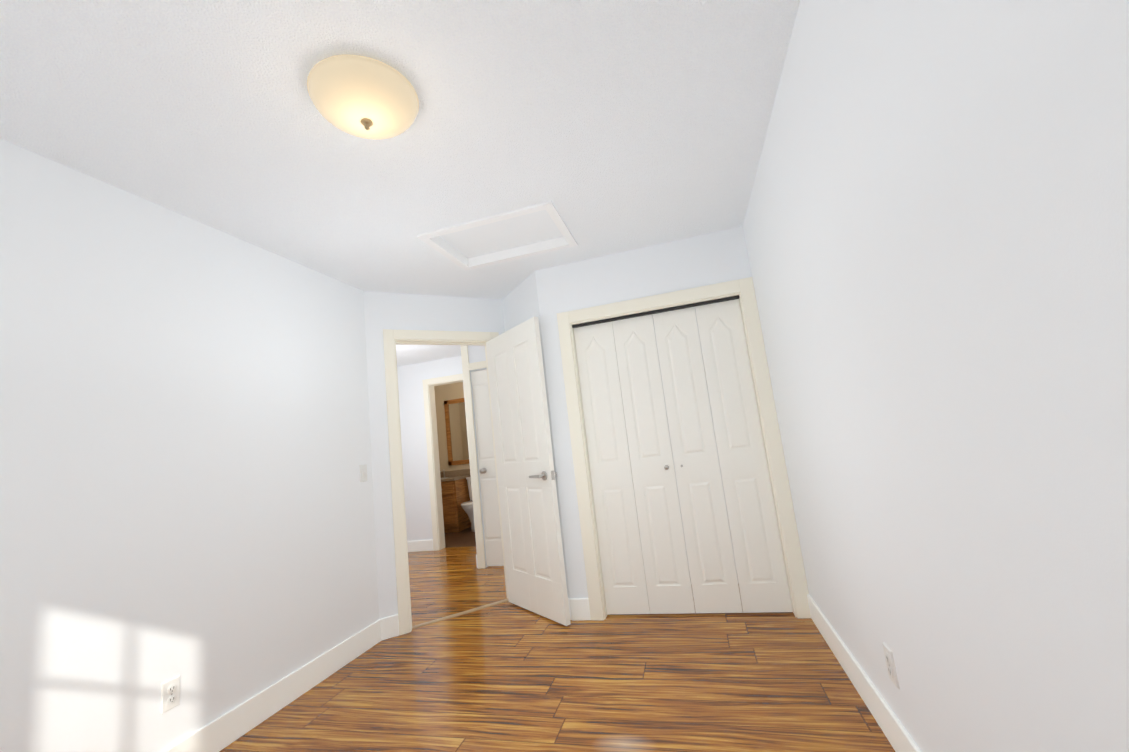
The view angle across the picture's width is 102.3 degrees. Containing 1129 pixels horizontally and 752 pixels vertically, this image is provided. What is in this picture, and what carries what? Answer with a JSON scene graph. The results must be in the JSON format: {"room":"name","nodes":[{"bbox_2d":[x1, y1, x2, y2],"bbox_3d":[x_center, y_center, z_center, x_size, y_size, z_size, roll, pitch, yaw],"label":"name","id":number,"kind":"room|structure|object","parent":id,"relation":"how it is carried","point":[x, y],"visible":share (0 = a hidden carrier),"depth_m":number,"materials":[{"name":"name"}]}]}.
{"room":"empty bedroom","nodes":[
{"label":"empty bedroom","id":0,"kind":"room"},
{"bbox_2d":[0,138,378,751],"bbox_3d":[-1.879,0.383,1.581,0.120,2.440,3.510,-9,-9,14],"label":"wall","id":1,"kind":"structure","parent":0,"point":[186,494],"depth_m":1.94,"materials":[{"name":"white paint"}]},
{"bbox_2d":[161,675,179,713],"bbox_3d":[-1.603,1.297,1.852,0.010,0.115,0.070,-9,-9,14],"label":"outlet","id":2,"kind":"object","parent":1,"relation":"attached to","point":[170,693],"visible":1,"depth_m":1.85,"materials":[{"name":"white plastic"}]},
{"bbox_2d":[359,464,366,481],"bbox_3d":[-1.369,0.663,3.104,0.014,0.115,0.070,-9,-9,14],"label":"light switch","id":3,"kind":"object","parent":1,"relation":"attached to","point":[363,473],"visible":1,"depth_m":3.09,"materials":[{"name":"white plastic"}]},
{"bbox_2d":[0,0,799,366],"bbox_3d":[-1.357,-0.634,3.805,5.760,0.090,8.080,-9,-9,14],"label":"ceiling","id":4,"kind":"structure","parent":0,"point":[610,126],"depth_m":1.73,"materials":[{"name":"white paint"}]},
{"bbox_2d":[307,54,418,139],"bbox_3d":[-0.691,-0.920,1.584,0.358,0.140,0.358,-9,-9,14],"label":"dome ceiling light","id":5,"kind":"object","parent":4,"relation":"attached to","point":[364,97],"visible":1,"depth_m":1.51,"materials":[{"name":"beige glass"}]},
{"bbox_2d":[417,201,577,270],"bbox_3d":[-0.387,-0.861,2.814,0.820,0.063,0.590,-9,-9,14],"label":"attic hatch","id":6,"kind":"object","parent":4,"relation":"attached to","point":[434,240],"visible":0.92,"depth_m":2.89,"materials":[{"name":"white paint"}]},
{"bbox_2d":[397,356,461,540],"bbox_3d":[-0.731,0.867,5.733,5.560,2.440,0.120,-9,-9,14],"label":"wall","id":7,"kind":"structure","parent":0,"point":[411,377],"depth_m":6.01,"materials":[{"name":"white paint"}]},
{"bbox_2d":[407,540,433,551],"bbox_3d":[-2.419,2.265,5.972,1.565,0.135,0.014,-9,-9,14],"label":"baseboard","id":8,"kind":"structure","parent":7,"relation":"attached to","point":[420,546],"depth_m":5.81,"materials":[{"name":"white paint"}]},
{"bbox_2d":[422,374,462,550],"bbox_3d":[-1.321,1.076,5.872,0.920,2.200,0.149,-9,-9,14],"label":"door frame","id":9,"kind":"structure","parent":7,"relation":"attached to","point":[438,533],"depth_m":5.94,"materials":[{"name":"white paint"}]},
{"bbox_2d":[363,291,504,619],"bbox_3d":[-0.907,0.563,3.539,1.123,2.440,0.120,-2,-10,-30],"label":"wall","id":10,"kind":"structure","parent":0,"point":[393,311],"depth_m":3.36,"materials":[{"name":"white paint"}]},
{"bbox_2d":[163,615,394,751],"bbox_3d":[-1.658,1.514,1.472,0.030,0.135,3.432,-9,-9,14],"label":"baseboard","id":11,"kind":"structure","parent":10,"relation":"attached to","point":[220,733],"depth_m":2.29,"materials":[{"name":"white paint"}]},
{"bbox_2d":[383,329,507,634],"bbox_3d":[-0.874,0.708,3.527,0.920,2.145,0.152,-2,-10,-30],"label":"door frame","id":12,"kind":"structure","parent":10,"relation":"attached to","point":[392,338],"depth_m":3.32,"materials":[{"name":"white paint"}]},
{"bbox_2d":[486,317,570,625],"bbox_3d":[-0.306,0.656,3.347,0.608,2.045,0.506,-9,-9,14],"label":"bedroom door","id":13,"kind":"structure","parent":10,"relation":"in","point":[534,557],"depth_m":3.27,"materials":[{"name":"white paint"}]},
{"bbox_2d":[434,382,469,471],"bbox_3d":[-1.819,1.042,6.085,2.450,2.440,0.012,-9,-9,14],"label":"wall","id":14,"kind":"structure","parent":0,"point":[452,391],"depth_m":6.06,"materials":[{"name":"beige paint"}]},
{"bbox_2d":[444,398,469,465],"bbox_3d":[-1.501,0.892,7.586,1.050,1.100,0.030,-9,-9,14],"label":"bathroom mirror","id":15,"kind":"object","parent":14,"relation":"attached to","point":[456,433],"visible":0.35,"depth_m":7.67,"materials":[{"name":"brown mirror"}]},
{"bbox_2d":[460,345,487,566],"bbox_3d":[-0.241,0.655,4.670,1.590,2.440,0.120,-9,-9,14],"label":"wall","id":16,"kind":"structure","parent":0,"point":[476,353],"depth_m":4.89,"materials":[{"name":"white paint"}]},
{"bbox_2d":[460,345,486,568],"bbox_3d":[-0.566,0.697,4.685,0.930,2.435,0.016,-9,-9,14],"label":"door frame","id":17,"kind":"structure","parent":16,"relation":"attached to","point":[467,366],"depth_m":4.78,"materials":[{"name":"white paint"}]},
{"bbox_2d":[471,370,503,565],"bbox_3d":[-0.542,0.892,4.661,0.760,2.015,0.101,-9,-9,14],"label":"hall door","id":18,"kind":"structure","parent":16,"relation":"in","point":[491,516],"depth_m":4.74,"materials":[{"name":"white paint"}]},
{"bbox_2d":[502,271,571,619],"bbox_3d":[-0.202,0.481,3.518,0.120,2.440,0.695,-2,-10,-30],"label":"wall","id":19,"kind":"structure","parent":0,"point":[520,304],"depth_m":3.48,"materials":[{"name":"white paint"}]},
{"bbox_2d":[219,527,894,751],"bbox_3d":[-1.079,1.839,3.440,5.760,0.060,8.080,-9,-9,14],"label":"floor","id":20,"kind":"structure","parent":0,"point":[508,676],"depth_m":2.19,"materials":[{"name":"laminate"}]},
{"bbox_2d":[440,469,470,532],"bbox_3d":[-2.008,2.002,7.314,0.895,0.950,0.567,-9,-9,14],"label":"vanity cabinet","id":21,"kind":"object","parent":20,"relation":"on","point":[454,489],"visible":0.27,"depth_m":7.03,"materials":[{"name":"brown wood"}]},
{"bbox_2d":[412,599,508,628],"bbox_3d":[-0.756,1.759,3.372,0.750,0.007,0.050,-2,-10,-30],"label":"transition strip","id":22,"kind":"object","parent":20,"relation":"on","point":[458,614],"visible":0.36,"depth_m":3.35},
{"bbox_2d":[461,477,474,531],"bbox_3d":[-1.356,1.972,7.056,0.460,0.790,0.705,-9,-9,14],"label":"toilet","id":23,"kind":"object","parent":20,"relation":"on","point":[467,507],"visible":0.35,"depth_m":6.84,"materials":[{"name":"white ceramic"}]},
{"bbox_2d":[535,226,751,598],"bbox_3d":[0.631,0.320,3.066,1.460,2.440,0.120,-9,-9,14],"label":"wall","id":24,"kind":"structure","parent":0,"point":[698,261],"depth_m":3.15,"materials":[{"name":"white paint"}]},
{"bbox_2d":[568,598,590,620],"bbox_3d":[-0.079,1.605,3.289,0.644,0.135,0.482,-9,-9,14],"label":"baseboard","id":25,"kind":"structure","parent":24,"relation":"attached to","point":[580,610],"depth_m":3.00,"materials":[{"name":"white paint"}]},
{"bbox_2d":[574,299,792,614],"bbox_3d":[0.713,0.530,2.993,1.135,1.965,0.093,-9,-9,14],"label":"bifold closet door","id":26,"kind":"structure","parent":24,"relation":"in","point":[644,555],"depth_m":3.00,"materials":[{"name":"white paint"}]},
{"bbox_2d":[557,277,810,620],"bbox_3d":[0.711,0.486,3.017,1.328,2.083,0.137,-9,-9,14],"label":"trim","id":27,"kind":"structure","parent":24,"relation":"attached to","point":[742,291],"depth_m":2.99,"materials":[{"name":"white paint"}]},
{"bbox_2d":[743,0,1128,751],"bbox_3d":[0.969,0.032,1.370,0.120,2.440,4.550,-9,-9,14],"label":"wall","id":28,"kind":"structure","parent":0,"point":[935,226],"depth_m":0.89,"materials":[{"name":"white paint"}]},
{"bbox_2d":[807,594,920,751],"bbox_3d":[0.941,1.138,0.901,0.018,0.135,3.644,-9,-9,14],"label":"baseboard","id":29,"kind":"structure","parent":28,"relation":"attached to","point":[896,734],"depth_m":1.78,"materials":[{"name":"white paint"}]},
{"bbox_2d":[882,642,899,688],"bbox_3d":[1.075,0.955,1.500,0.010,0.115,0.070,-9,-9,14],"label":"outlet","id":30,"kind":"object","parent":28,"relation":"attached to","point":[890,663],"visible":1,"depth_m":1.49,"materials":[{"name":"white plastic"}]}
]}

